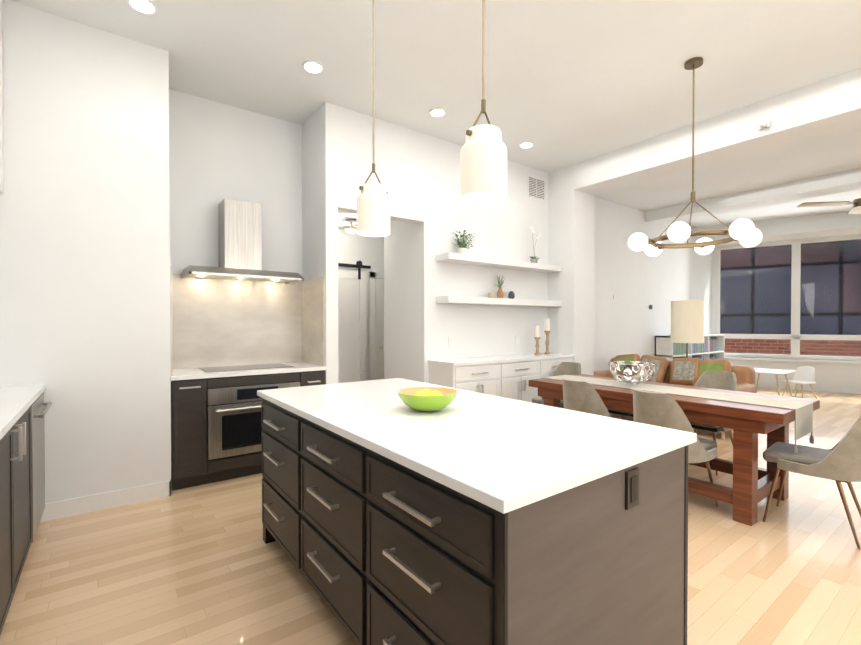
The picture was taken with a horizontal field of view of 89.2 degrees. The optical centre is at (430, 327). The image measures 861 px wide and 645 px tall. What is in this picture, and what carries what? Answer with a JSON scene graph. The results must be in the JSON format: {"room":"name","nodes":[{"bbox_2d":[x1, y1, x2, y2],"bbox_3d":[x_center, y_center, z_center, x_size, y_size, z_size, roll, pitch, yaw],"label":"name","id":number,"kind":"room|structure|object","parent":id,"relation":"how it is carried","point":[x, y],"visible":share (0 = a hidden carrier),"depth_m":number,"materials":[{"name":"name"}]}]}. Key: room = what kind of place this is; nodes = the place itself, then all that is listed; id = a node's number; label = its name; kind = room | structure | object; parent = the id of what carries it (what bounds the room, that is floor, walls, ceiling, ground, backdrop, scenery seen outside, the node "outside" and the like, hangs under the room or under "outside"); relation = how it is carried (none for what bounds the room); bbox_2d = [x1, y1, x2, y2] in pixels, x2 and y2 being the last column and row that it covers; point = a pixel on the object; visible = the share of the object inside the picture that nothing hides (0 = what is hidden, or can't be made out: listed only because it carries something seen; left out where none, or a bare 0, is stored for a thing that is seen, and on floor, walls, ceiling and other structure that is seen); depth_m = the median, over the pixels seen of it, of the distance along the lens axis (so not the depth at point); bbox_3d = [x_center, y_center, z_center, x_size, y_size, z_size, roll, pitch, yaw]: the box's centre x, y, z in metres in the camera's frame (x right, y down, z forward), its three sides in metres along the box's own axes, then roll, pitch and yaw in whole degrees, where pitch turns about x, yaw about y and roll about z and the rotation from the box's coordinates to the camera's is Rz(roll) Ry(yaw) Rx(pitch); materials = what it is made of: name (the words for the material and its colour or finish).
{"room":"kitchen","nodes":[
{"label":"kitchen","id":0,"kind":"room"},
{"bbox_2d":[0,387,860,644],"bbox_3d":[4.096,1.315,4.857,14.800,0.060,9.600,0,1,-37],"label":"floor","id":1,"kind":"structure","parent":0,"point":[204,564],"depth_m":2.32,"materials":[{"name":"brown wood"}]},
{"bbox_2d":[0,400,35,634],"bbox_3d":[-2.110,0.875,1.753,0.639,0.885,1.220,0,1,-37],"label":"base cabinet","id":2,"kind":"object","parent":1,"relation":"on","point":[17,445],"depth_m":2.01,"materials":[{"name":"brown wood"}]},
{"bbox_2d":[0,384,45,435],"bbox_3d":[-0.883,0.430,0.109,0.646,0.033,6.582,0,1,-37],"label":"countertop","id":3,"kind":"structure","parent":2,"relation":"on","point":[13,401],"depth_m":2.30,"materials":[{"name":"white stone"}]},
{"bbox_2d":[36,388,47,532],"bbox_3d":[-2.653,0.867,2.481,0.639,0.885,0.668,0,1,-37],"label":"base cabinet","id":4,"kind":"object","parent":1,"relation":"on","point":[41,411],"depth_m":2.70,"materials":[{"name":"silver metal"}]},
{"bbox_2d":[171,378,209,490],"bbox_3d":[-2.087,0.855,3.696,0.251,0.886,0.629,0,1,-37],"label":"base cabinet","id":5,"kind":"object","parent":1,"relation":"on","point":[190,397],"depth_m":3.47,"materials":[{"name":"black wood"}]},
{"bbox_2d":[210,370,305,482],"bbox_3d":[-1.678,0.851,4.002,0.844,0.886,0.629,0,1,-37],"label":"oven","id":6,"kind":"object","parent":1,"relation":"on","point":[235,405],"depth_m":3.68,"materials":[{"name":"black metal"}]},
{"bbox_2d":[171,362,325,377],"bbox_3d":[-1.682,0.390,4.000,1.272,0.033,0.621,0,1,-37],"label":"countertop","id":7,"kind":"structure","parent":6,"relation":"on","point":[263,367],"depth_m":3.88,"materials":[{"name":"white stone"}]},
{"bbox_2d":[306,370,324,385],"bbox_3d":[-1.270,0.848,4.307,0.246,0.886,0.629,0,1,-37],"label":"base cabinet","id":8,"kind":"object","parent":1,"relation":"on","point":[313,377],"depth_m":4.08,"materials":[{"name":"black wood"}]},
{"bbox_2d":[261,398,687,644],"bbox_3d":[-0.051,0.871,2.141,1.040,0.885,2.035,0,1,-37],"label":"kitchen island","id":9,"kind":"object","parent":1,"relation":"on","point":[378,549],"visible":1,"depth_m":1.39,"materials":[{"name":"brown wood"}]},
{"bbox_2d":[257,378,696,513],"bbox_3d":[-0.033,0.409,2.158,1.035,0.033,2.070,0,1,-37],"label":"island countertop","id":10,"kind":"structure","parent":9,"relation":"on","point":[503,455],"depth_m":1.59,"materials":[{"name":"white stone"}]},
{"bbox_2d":[397,387,457,411],"bbox_3d":[-0.014,0.346,2.078,0.290,0.092,0.290,0,1,-37],"label":"fruit bowl","id":11,"kind":"object","parent":10,"relation":"on","point":[427,399],"visible":1,"depth_m":2.00,"materials":[{"name":"green ceramic"}]},
{"bbox_2d":[428,353,574,402],"bbox_3d":[0.945,0.821,5.290,2.078,0.920,0.472,0,1,-37],"label":"buffet","id":12,"kind":"object","parent":1,"relation":"on","point":[507,376],"visible":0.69,"depth_m":4.95,"materials":[{"name":"white wood"}]},
{"bbox_2d":[534,325,540,354],"bbox_3d":[1.382,0.167,5.639,0.080,0.380,0.080,0,1,-37],"label":"candlestick","id":13,"kind":"object","parent":12,"relation":"on","point":[537,337],"visible":1,"depth_m":5.61,"materials":[{"name":"brown wood"}]},
{"bbox_2d":[544,319,549,353],"bbox_3d":[1.542,0.120,5.758,0.080,0.470,0.080,0,1,-37],"label":"candlestick","id":14,"kind":"object","parent":12,"relation":"on","point":[547,327],"visible":1,"depth_m":5.74,"materials":[{"name":"brown wood"}]},
{"bbox_2d":[532,362,580,408],"bbox_3d":[1.502,0.854,5.069,0.602,0.862,0.480,-1,1,-42],"label":"dining chair","id":15,"kind":"object","parent":1,"relation":"on","point":[567,368],"visible":0.19,"depth_m":5.24,"materials":[{"name":"fabric"}]},
{"bbox_2d":[562,378,610,416],"bbox_3d":[1.407,0.867,3.774,0.602,0.862,0.480,0,1,-33],"label":"dining chair","id":16,"kind":"object","parent":1,"relation":"on","point":[581,396],"visible":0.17,"depth_m":3.56,"materials":[{"name":"fabric"}]},
{"bbox_2d":[607,366,654,419],"bbox_3d":[2.184,0.857,4.740,0.601,0.862,0.480,0,1,-40],"label":"dining chair","id":17,"kind":"object","parent":1,"relation":"on","point":[622,412],"visible":0.08,"depth_m":4.67,"materials":[{"name":"fabric"}]},
{"bbox_2d":[528,374,819,525],"bbox_3d":[1.913,0.911,3.766,0.840,0.770,2.030,0,1,-37],"label":"dining table","id":18,"kind":"object","parent":1,"relation":"on","point":[747,493],"visible":0.48,"depth_m":3.05,"materials":[{"name":"brown wood"}]},
{"bbox_2d":[542,375,813,452],"bbox_3d":[1.913,0.676,3.763,0.406,0.309,2.066,0,1,-37],"label":"table runner","id":19,"kind":"object","parent":18,"relation":"on","point":[803,418],"visible":0.71,"depth_m":3.27,"materials":[{"name":"fabric"}]},
{"bbox_2d":[608,361,654,384],"bbox_3d":[1.798,0.416,3.910,0.393,0.198,0.381,0,1,-37],"label":"bowl","id":20,"kind":"object","parent":19,"relation":"on","point":[633,375],"visible":1,"depth_m":3.82,"materials":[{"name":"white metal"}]},
{"bbox_2d":[594,354,755,439],"bbox_3d":[3.125,0.832,5.886,0.940,0.885,1.900,0,1,-37],"label":"sofa","id":21,"kind":"object","parent":1,"relation":"on","point":[684,371],"visible":0.38,"depth_m":5.70,"materials":[{"name":"brown leather"}]},
{"bbox_2d":[633,389,717,506],"bbox_3d":[1.740,0.874,3.176,0.602,0.862,0.480,0,1,-32],"label":"dining chair","id":22,"kind":"object","parent":1,"relation":"on","point":[665,410],"visible":0.38,"depth_m":2.98,"materials":[{"name":"fabric"}]},
{"bbox_2d":[671,300,703,357],"bbox_3d":[3.812,0.438,6.482,0.430,1.660,0.430,0,1,-37],"label":"floor lamp","id":23,"kind":"object","parent":1,"relation":"on","point":[687,321],"visible":0.9,"depth_m":6.30,"materials":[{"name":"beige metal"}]},
{"bbox_2d":[655,334,724,360],"bbox_3d":[5.106,0.697,8.513,2.300,1.100,0.302,0,1,-37],"label":"bookcase","id":24,"kind":"object","parent":1,"relation":"on","point":[712,347],"visible":0.23,"depth_m":8.29,"materials":[{"name":"white wood"}]},
{"bbox_2d":[690,370,737,475],"bbox_3d":[2.629,0.864,4.128,0.602,0.862,0.480,0,1,-35],"label":"dining chair","id":25,"kind":"object","parent":1,"relation":"on","point":[723,380],"visible":0.15,"depth_m":4.23,"materials":[{"name":"fabric"}]},
{"bbox_2d":[754,368,795,396],"bbox_3d":[5.831,1.004,7.546,0.760,0.513,0.600,0,1,-37],"label":"table","id":26,"kind":"object","parent":1,"relation":"on","point":[776,372],"visible":0.67,"depth_m":7.41,"materials":[{"name":"white wood"}]},
{"bbox_2d":[782,366,816,398],"bbox_3d":[6.563,0.977,7.744,0.409,0.563,0.356,0,1,-17],"label":"chair","id":27,"kind":"object","parent":1,"relation":"on","point":[804,375],"visible":1,"depth_m":7.78,"materials":[{"name":"white plastic"}]},
{"bbox_2d":[763,416,860,548],"bbox_3d":[2.567,0.877,2.830,0.480,0.862,0.602,-1,1,-41],"label":"dining chair","id":28,"kind":"object","parent":1,"relation":"on","point":[839,462],"visible":1,"depth_m":2.68,"materials":[{"name":"fabric"}]},
{"bbox_2d":[0,0,860,502],"bbox_3d":[4.150,-0.424,4.767,14.800,3.420,9.420,0,1,-37],"label":"wall","id":29,"kind":"structure","parent":0,"point":[126,170],"depth_m":4.06,"materials":[{"name":"paint"}]},
{"bbox_2d":[0,0,3,193],"bbox_3d":[-2.728,-1.473,2.401,0.452,1.266,0.670,0,1,-37],"label":"upper cabinet","id":30,"kind":"object","parent":29,"relation":"attached to","point":[1,136],"visible":1,"depth_m":2.69,"materials":[{"name":"white wood"}]},
{"bbox_2d":[40,480,171,521],"bbox_3d":[-2.563,1.247,2.977,1.373,0.115,0.034,0,1,-37],"label":"baseboard","id":31,"kind":"structure","parent":29,"relation":"attached to","point":[79,505],"depth_m":3.12,"materials":[{"name":"white wood"}]},
{"bbox_2d":[181,198,303,283],"bbox_3d":[-1.722,-0.799,4.021,0.960,0.715,0.476,0,1,-37],"label":"range hood","id":32,"kind":"object","parent":29,"relation":"attached to","point":[240,240],"visible":1,"depth_m":3.98,"materials":[{"name":"silver metal"}]},
{"bbox_2d":[344,219,356,232],"bbox_3d":[-1.051,-1.339,5.792,0.190,0.169,0.190,0,1,-37],"label":"light","id":33,"kind":"object","parent":29,"relation":"attached to","point":[351,229],"visible":0.94,"depth_m":5.74,"materials":[{"name":"silver metal"}]},
{"bbox_2d":[338,261,370,382],"bbox_3d":[-1.393,0.131,6.272,1.210,2.240,0.056,0,1,-37],"label":"barn door","id":34,"kind":"structure","parent":29,"relation":"in","point":[352,326],"depth_m":6.45,"materials":[{"name":"white wood"}]},
{"bbox_2d":[370,272,383,379],"bbox_3d":[-0.517,0.203,6.947,0.960,2.120,0.108,0,1,-37],"label":"hall door","id":35,"kind":"structure","parent":29,"relation":"in","point":[377,345],"depth_m":6.75,"materials":[{"name":"white wood"}]},
{"bbox_2d":[436,296,560,306],"bbox_3d":[0.917,-0.313,5.410,1.966,0.075,0.228,0,1,-37],"label":"shelf","id":36,"kind":"object","parent":29,"relation":"attached to","point":[487,301],"visible":1,"depth_m":5.20,"materials":[{"name":"white wood"}]},
{"bbox_2d":[488,292,495,297],"bbox_3d":[0.745,-0.385,5.283,0.092,0.070,0.092,0,1,-37],"label":"bowl","id":37,"kind":"object","parent":36,"relation":"on","point":[491,294],"visible":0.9,"depth_m":5.25,"materials":[{"name":"beige"}]},
{"bbox_2d":[496,275,504,297],"bbox_3d":[0.867,-0.504,5.357,0.200,0.308,0.113,0,1,-37],"label":"decorative vase","id":38,"kind":"object","parent":36,"relation":"on","point":[500,293],"visible":0.98,"depth_m":5.34,"materials":[{"name":"orange ceramic"}]},
{"bbox_2d":[508,291,514,298],"bbox_3d":[1.018,-0.402,5.486,0.084,0.100,0.084,0,1,-37],"label":"decorative vase","id":39,"kind":"object","parent":36,"relation":"on","point":[511,294],"visible":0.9,"depth_m":5.46,"materials":[{"name":"grey ceramic"}]},
{"bbox_2d":[436,252,560,272],"bbox_3d":[0.917,-0.786,5.406,1.966,0.070,0.228,0,1,-37],"label":"shelf","id":40,"kind":"object","parent":29,"relation":"attached to","point":[450,257],"visible":1,"depth_m":5.20,"materials":[{"name":"white wood"}]},
{"bbox_2d":[452,230,474,253],"bbox_3d":[0.397,-0.959,4.966,0.331,0.285,0.194,0,1,-37],"label":"potted plant","id":41,"kind":"object","parent":40,"relation":"on","point":[462,248],"visible":0.94,"depth_m":4.96,"materials":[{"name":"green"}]},
{"bbox_2d":[530,226,541,262],"bbox_3d":[1.363,-1.068,5.737,0.247,0.486,0.100,0,1,-37],"label":"orchid pot","id":42,"kind":"object","parent":40,"relation":"on","point":[534,260],"visible":0.96,"depth_m":5.72,"materials":[{"name":"grey"}]},
{"bbox_2d":[527,174,544,201],"bbox_3d":[1.443,-1.886,5.921,0.360,0.320,0.016,0,1,-37],"label":"air vent","id":43,"kind":"object","parent":29,"relation":"in","point":[536,188],"visible":1,"depth_m":5.91,"materials":[{"name":"white metal"}]},
{"bbox_2d":[759,120,770,129],"bbox_3d":[3.098,-1.882,4.054,0.079,0.070,0.080,0,1,-37],"label":"sensor","id":44,"kind":"object","parent":29,"relation":"attached to","point":[765,124],"visible":1,"depth_m":4.04,"materials":[{"name":"white plastic"}]},
{"bbox_2d":[10,0,860,226],"bbox_3d":[4.507,-2.028,4.180,14.690,0.400,8.080,0,1,-37],"label":"ceiling","id":45,"kind":"structure","parent":0,"point":[569,82],"depth_m":3.58,"materials":[{"name":"paint"}]},
{"bbox_2d":[127,0,157,14],"bbox_3d":[-1.884,-2.107,2.853,0.170,0.013,0.170,0,1,-37],"label":"recessed light","id":46,"kind":"object","parent":45,"relation":"in","point":[147,7],"visible":1,"depth_m":2.86,"materials":[{"name":"white"}]},
{"bbox_2d":[302,60,323,73],"bbox_3d":[-0.955,-2.114,3.547,0.170,0.013,0.170,0,1,-37],"label":"recessed light","id":47,"kind":"object","parent":45,"relation":"in","point":[312,67],"visible":0.98,"depth_m":3.54,"materials":[{"name":"white"}]},
{"bbox_2d":[357,0,389,236],"bbox_3d":[-0.331,-1.328,2.536,0.194,1.564,0.194,0,1,-37],"label":"pendant light","id":48,"kind":"object","parent":45,"relation":"hanging from","point":[373,209],"visible":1,"depth_m":2.48,"materials":[{"name":"white glass"}]},
{"bbox_2d":[429,108,445,116],"bbox_3d":[0.071,-2.122,4.313,0.170,0.013,0.170,0,1,-37],"label":"recessed light","id":49,"kind":"object","parent":45,"relation":"in","point":[437,112],"visible":0.94,"depth_m":4.30,"materials":[{"name":"white"}]},
{"bbox_2d":[460,0,506,204],"bbox_3d":[0.219,-1.318,1.798,0.194,1.569,0.194,0,1,-37],"label":"pendant light","id":50,"kind":"object","parent":45,"relation":"hanging from","point":[483,165],"visible":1,"depth_m":1.73,"materials":[{"name":"white glass"}]},
{"bbox_2d":[519,141,533,147],"bbox_3d":[1.121,-2.130,5.096,0.170,0.013,0.170,0,1,-37],"label":"recessed light","id":51,"kind":"object","parent":45,"relation":"in","point":[527,144],"visible":0.98,"depth_m":5.07,"materials":[{"name":"white"}]},
{"bbox_2d":[628,57,761,256],"bbox_3d":[2.101,-1.372,3.490,0.950,1.495,0.913,0,1,-37],"label":"chandelier","id":52,"kind":"object","parent":45,"relation":"hanging from","point":[745,232],"visible":1,"depth_m":3.47,"materials":[{"name":"white glass"}]},
{"bbox_2d":[797,198,860,213],"bbox_3d":[6.110,-1.847,6.032,1.368,0.359,1.368,0,1,-37],"label":"ceiling fan","id":53,"kind":"object","parent":45,"relation":"hanging from","point":[856,207],"visible":0.88,"depth_m":6.10,"materials":[{"name":"gold metal"}]},
{"bbox_2d":[696,211,860,393],"bbox_3d":[9.326,-0.447,7.037,8.750,3.420,1.010,0,1,33],"label":"wall","id":54,"kind":"structure","parent":0,"point":[838,377],"depth_m":8.39,"materials":[{"name":"paint"}]},
{"bbox_2d":[718,235,860,363],"bbox_3d":[8.974,-0.516,7.621,6.580,2.415,0.220,0,1,33],"label":"window frames","id":55,"kind":"structure","parent":54,"relation":"in","point":[795,336],"depth_m":8.73,"materials":[{"name":"white"}]},
{"label":"outside","id":56,"kind":"structure","parent":0,"visible":0},
{"bbox_2d":[720,239,860,356],"bbox_3d":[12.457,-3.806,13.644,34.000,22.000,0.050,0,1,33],"label":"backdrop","id":57,"kind":"structure","parent":56,"point":[772,320],"depth_m":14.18,"materials":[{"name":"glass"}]}
]}

